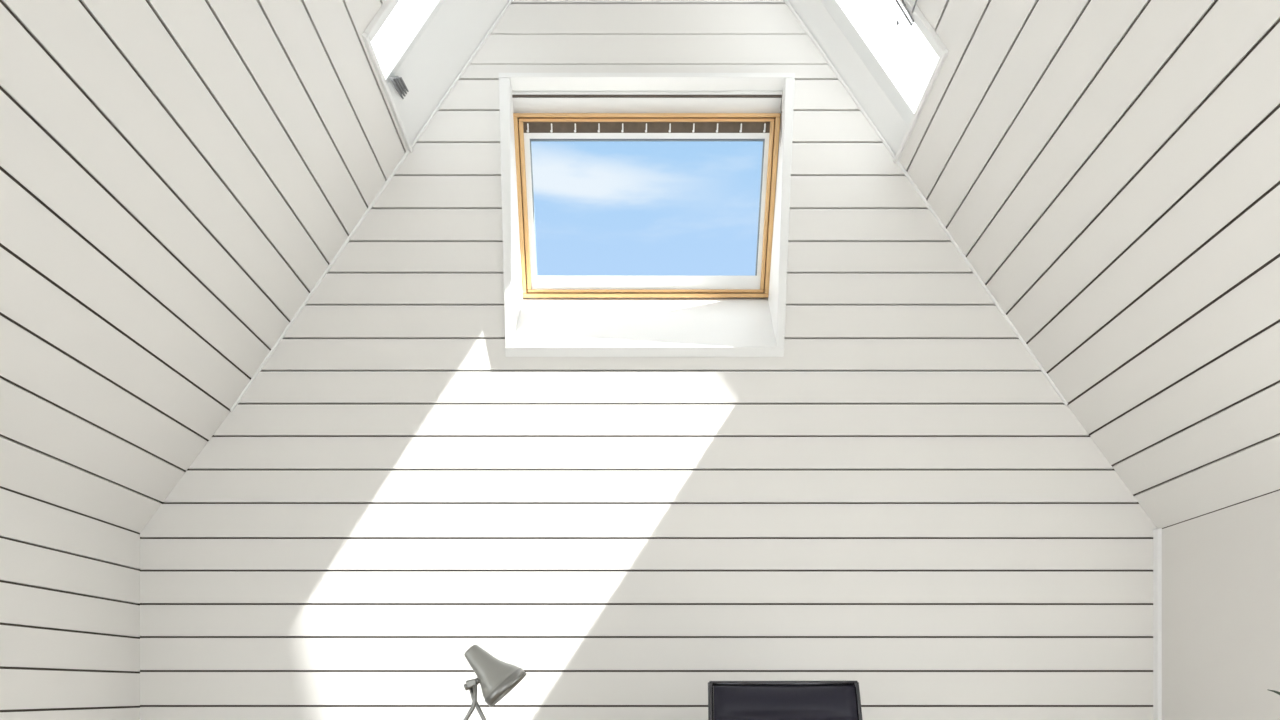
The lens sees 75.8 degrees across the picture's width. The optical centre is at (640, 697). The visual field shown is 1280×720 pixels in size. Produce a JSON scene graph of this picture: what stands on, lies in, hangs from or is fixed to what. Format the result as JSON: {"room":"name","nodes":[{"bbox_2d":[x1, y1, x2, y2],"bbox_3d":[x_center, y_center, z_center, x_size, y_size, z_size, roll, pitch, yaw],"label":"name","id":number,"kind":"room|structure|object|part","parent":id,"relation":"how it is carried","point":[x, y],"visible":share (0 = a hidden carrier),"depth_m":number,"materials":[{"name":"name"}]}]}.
{"room":"home office","nodes":[
{"label":"home office","id":0,"kind":"room"},
{"bbox_2d":[0,486,139,719],"bbox_3d":[-2.102,0.143,0.200,0.044,1.714,6.661,0,0,-1],"label":"wall","id":1,"kind":"structure","parent":0,"point":[70,579],"depth_m":3.04,"materials":[{"name":"grey wood"}]},
{"bbox_2d":[0,0,406,532],"bbox_3d":[-1.018,-2.282,0.200,2.314,3.179,6.660,0,0,0],"label":"ceiling","id":2,"kind":"structure","parent":0,"point":[178,178],"depth_m":2.68,"materials":[{"name":"grey wood"}]},
{"bbox_2d":[362,0,508,152],"bbox_3d":[-0.726,-2.833,3.205,0.788,1.031,0.650,0,0,0],"label":"window","id":3,"kind":"structure","parent":2,"relation":"attached to","point":[445,35],"depth_m":3.38,"materials":[{"name":"white metal"}]},
{"bbox_3d":[-0.666,-2.785,2.905,0.634,0.910,0.034,0,0,0],"label":"casing","id":4,"kind":"part","parent":3,"relation":"part of","materials":[{"name":"white wood"}]},
{"bbox_3d":[-0.980,-2.332,3.194,0.033,0.029,0.613,0,0,-1],"label":"casing","id":5,"kind":"part","parent":3,"relation":"part of","materials":[{"name":"white wood"}]},
{"bbox_3d":[-0.977,-2.478,3.353,0.030,0.057,0.197,0,0,3],"label":"latch plate","id":6,"kind":"part","parent":3,"relation":"part of","materials":[{"name":"metal"}]},
{"bbox_3d":[-0.980,-2.456,3.336,0.008,0.025,0.162,0,0,3],"label":"latch rod","id":7,"kind":"part","parent":3,"relation":"part of","materials":[{"name":"metal"}]},
{"bbox_3d":[-0.972,-2.468,3.349,0.008,0.025,0.161,0,0,3],"label":"latch rod","id":8,"kind":"part","parent":3,"relation":"part of","materials":[{"name":"metal"}]},
{"bbox_3d":[-0.964,-2.479,3.360,0.008,0.025,0.160,0,0,3],"label":"latch rod","id":9,"kind":"part","parent":3,"relation":"part of","materials":[{"name":"metal"}]},
{"bbox_3d":[-0.957,-2.490,3.372,0.008,0.024,0.159,0,0,3],"label":"latch rod","id":10,"kind":"part","parent":3,"relation":"part of","materials":[{"name":"metal"}]},
{"bbox_2d":[139,0,1156,719],"bbox_3d":[0.034,-1.408,3.522,4.402,4.816,0.044,0,0,0],"label":"wall","id":11,"kind":"structure","parent":0,"point":[901,503],"depth_m":3.50,"materials":[{"name":"grey wood"}]},
{"bbox_2d":[230,0,512,411],"bbox_3d":[-0.856,-2.517,3.495,1.777,2.600,0.010,0,0,0],"label":"trim","id":12,"kind":"structure","parent":11,"relation":"attached to","point":[495,23],"depth_m":3.49,"materials":[{"name":"white wood"}]},
{"bbox_2d":[499,73,794,356],"bbox_3d":[0.022,-2.044,3.714,1.359,1.185,0.538,0,0,0],"label":"window","id":13,"kind":"structure","parent":11,"relation":"in","point":[545,316],"depth_m":3.57,"materials":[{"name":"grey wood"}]},
{"bbox_3d":[-0.571,-2.043,3.479,0.050,1.116,0.069,0,0,0],"label":"casing","id":14,"kind":"part","parent":13,"relation":"part of","materials":[{"name":"white wood"}]},
{"bbox_3d":[0.021,-1.922,3.885,1.109,0.038,0.059,0,0,0],"label":"sash rail","id":15,"kind":"part","parent":13,"relation":"part of","materials":[{"name":"brown wood"}]},
{"bbox_3d":[0.021,-1.905,3.893,1.156,0.050,0.079,0,0,0],"label":"frame rail","id":16,"kind":"part","parent":13,"relation":"part of","materials":[{"name":"brown wood"}]},
{"bbox_3d":[0.024,-2.516,3.587,1.109,0.035,0.058,0,0,0],"label":"sash rail","id":17,"kind":"part","parent":13,"relation":"part of","materials":[{"name":"brown wood"}]},
{"bbox_3d":[0.024,-2.530,3.580,1.156,0.047,0.077,0,0,0],"label":"frame rail","id":18,"kind":"part","parent":13,"relation":"part of","materials":[{"name":"brown wood"}]},
{"bbox_3d":[0.024,-2.601,3.472,1.241,0.036,0.055,0,0,0],"label":"head casing","id":19,"kind":"part","parent":13,"relation":"part of","materials":[{"name":"white wood"}]},
{"bbox_3d":[0.610,-2.043,3.479,0.071,1.116,0.069,0,0,0],"label":"casing","id":20,"kind":"part","parent":13,"relation":"part of","materials":[{"name":"white wood"}]},
{"bbox_2d":[784,0,1067,405],"bbox_3d":[0.916,-2.530,3.495,1.794,2.574,0.010,0,0,0],"label":"trim","id":21,"kind":"structure","parent":11,"relation":"attached to","point":[790,7],"depth_m":3.49,"materials":[{"name":"white wood"}]},
{"bbox_2d":[899,0,1279,528],"bbox_3d":[1.094,-2.294,0.200,2.299,3.157,6.660,0,0,0],"label":"ceiling","id":22,"kind":"structure","parent":0,"point":[1108,171],"depth_m":2.73,"materials":[{"name":"grey wood"}]},
{"bbox_2d":[788,0,948,162],"bbox_3d":[0.759,-2.841,3.174,0.850,1.136,0.711,0,0,0],"label":"window","id":23,"kind":"structure","parent":22,"relation":"attached to","point":[834,25],"depth_m":3.40,"materials":[{"name":"white metal"}]},
{"bbox_3d":[0.929,-2.468,2.940,0.086,0.119,0.006,0,0,-8],"label":"stay arm","id":24,"kind":"part","parent":23,"relation":"part of","materials":[{"name":"metal"}]},
{"bbox_3d":[0.941,-2.455,2.920,0.081,0.098,0.020,0,0,-30],"label":"stay rod","id":25,"kind":"part","parent":23,"relation":"part of","materials":[{"name":"metal"}]},
{"bbox_3d":[1.084,-2.287,3.201,0.033,0.028,0.597,0,0,1],"label":"casing","id":26,"kind":"part","parent":23,"relation":"part of","materials":[{"name":"white wood"}]},
{"bbox_3d":[0.720,-2.806,2.920,0.737,1.040,0.034,0,0,0],"label":"casing","id":27,"kind":"part","parent":23,"relation":"part of","materials":[{"name":"white wood"}]},
{"bbox_2d":[1162,490,1279,719],"bbox_3d":[2.189,0.143,0.200,0.050,1.713,6.661,0,0,1],"label":"wall","id":28,"kind":"structure","parent":0,"point":[1221,568],"depth_m":3.11,"materials":[{"name":"paint"}]},
{"bbox_2d":[1153,528,1161,719],"bbox_3d":[2.190,0.141,3.487,0.020,1.717,0.026,0,0,0],"label":"trim","id":29,"kind":"structure","parent":28,"relation":"attached to","point":[1157,533],"depth_m":3.48,"materials":[{"name":"white wood"}]},
{"bbox_3d":[0.050,1.025,0.200,4.900,0.050,6.700,0,0,0],"label":"floor","id":30,"kind":"structure","parent":0,"visible":0},
{"bbox_2d":[708,681,862,719],"bbox_3d":[0.509,0.469,2.661,0.609,1.062,0.615,0,0,0],"label":"office chair","id":31,"kind":"object","parent":30,"relation":"on","point":[731,700],"visible":1,"depth_m":2.89,"materials":[{"name":"black leather"}]},
{"bbox_3d":[0.248,0.269,2.665,0.021,0.651,0.576,0,0,0],"label":"frame","id":32,"kind":"part","parent":31,"relation":"part of","materials":[{"name":"grey metal"}]},
{"bbox_3d":[0.510,-0.052,2.950,0.530,0.020,0.019,0,0,0],"label":"rail","id":33,"kind":"part","parent":31,"relation":"part of","materials":[{"name":"grey metal"}]},
{"bbox_3d":[0.771,0.269,2.665,0.021,0.651,0.576,0,0,0],"label":"frame","id":34,"kind":"part","parent":31,"relation":"part of","materials":[{"name":"grey metal"}]},
{"bbox_3d":[0.050,0.630,1.975,1.600,0.740,0.710,0,0,0],"label":"desk","id":35,"kind":"object","parent":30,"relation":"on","visible":0},
{"bbox_2d":[464,644,526,719],"bbox_3d":[-0.412,0.058,2.202,0.208,0.404,0.154,0,0,0],"label":"desk lamp","id":36,"kind":"object","parent":35,"relation":"on","point":[497,678],"visible":1,"depth_m":2.18,"materials":[{"name":"grey metal"}]},
{"bbox_3d":[-0.457,0.057,2.190,0.043,0.183,0.011,0,0,0],"label":"rod","id":37,"kind":"part","parent":36,"relation":"part of","materials":[{"name":"silver metal"}]},
{"bbox_3d":[-0.439,0.058,2.210,0.048,0.177,0.011,0,0,0],"label":"rod","id":38,"kind":"part","parent":36,"relation":"part of","materials":[{"name":"silver metal"}]}
]}

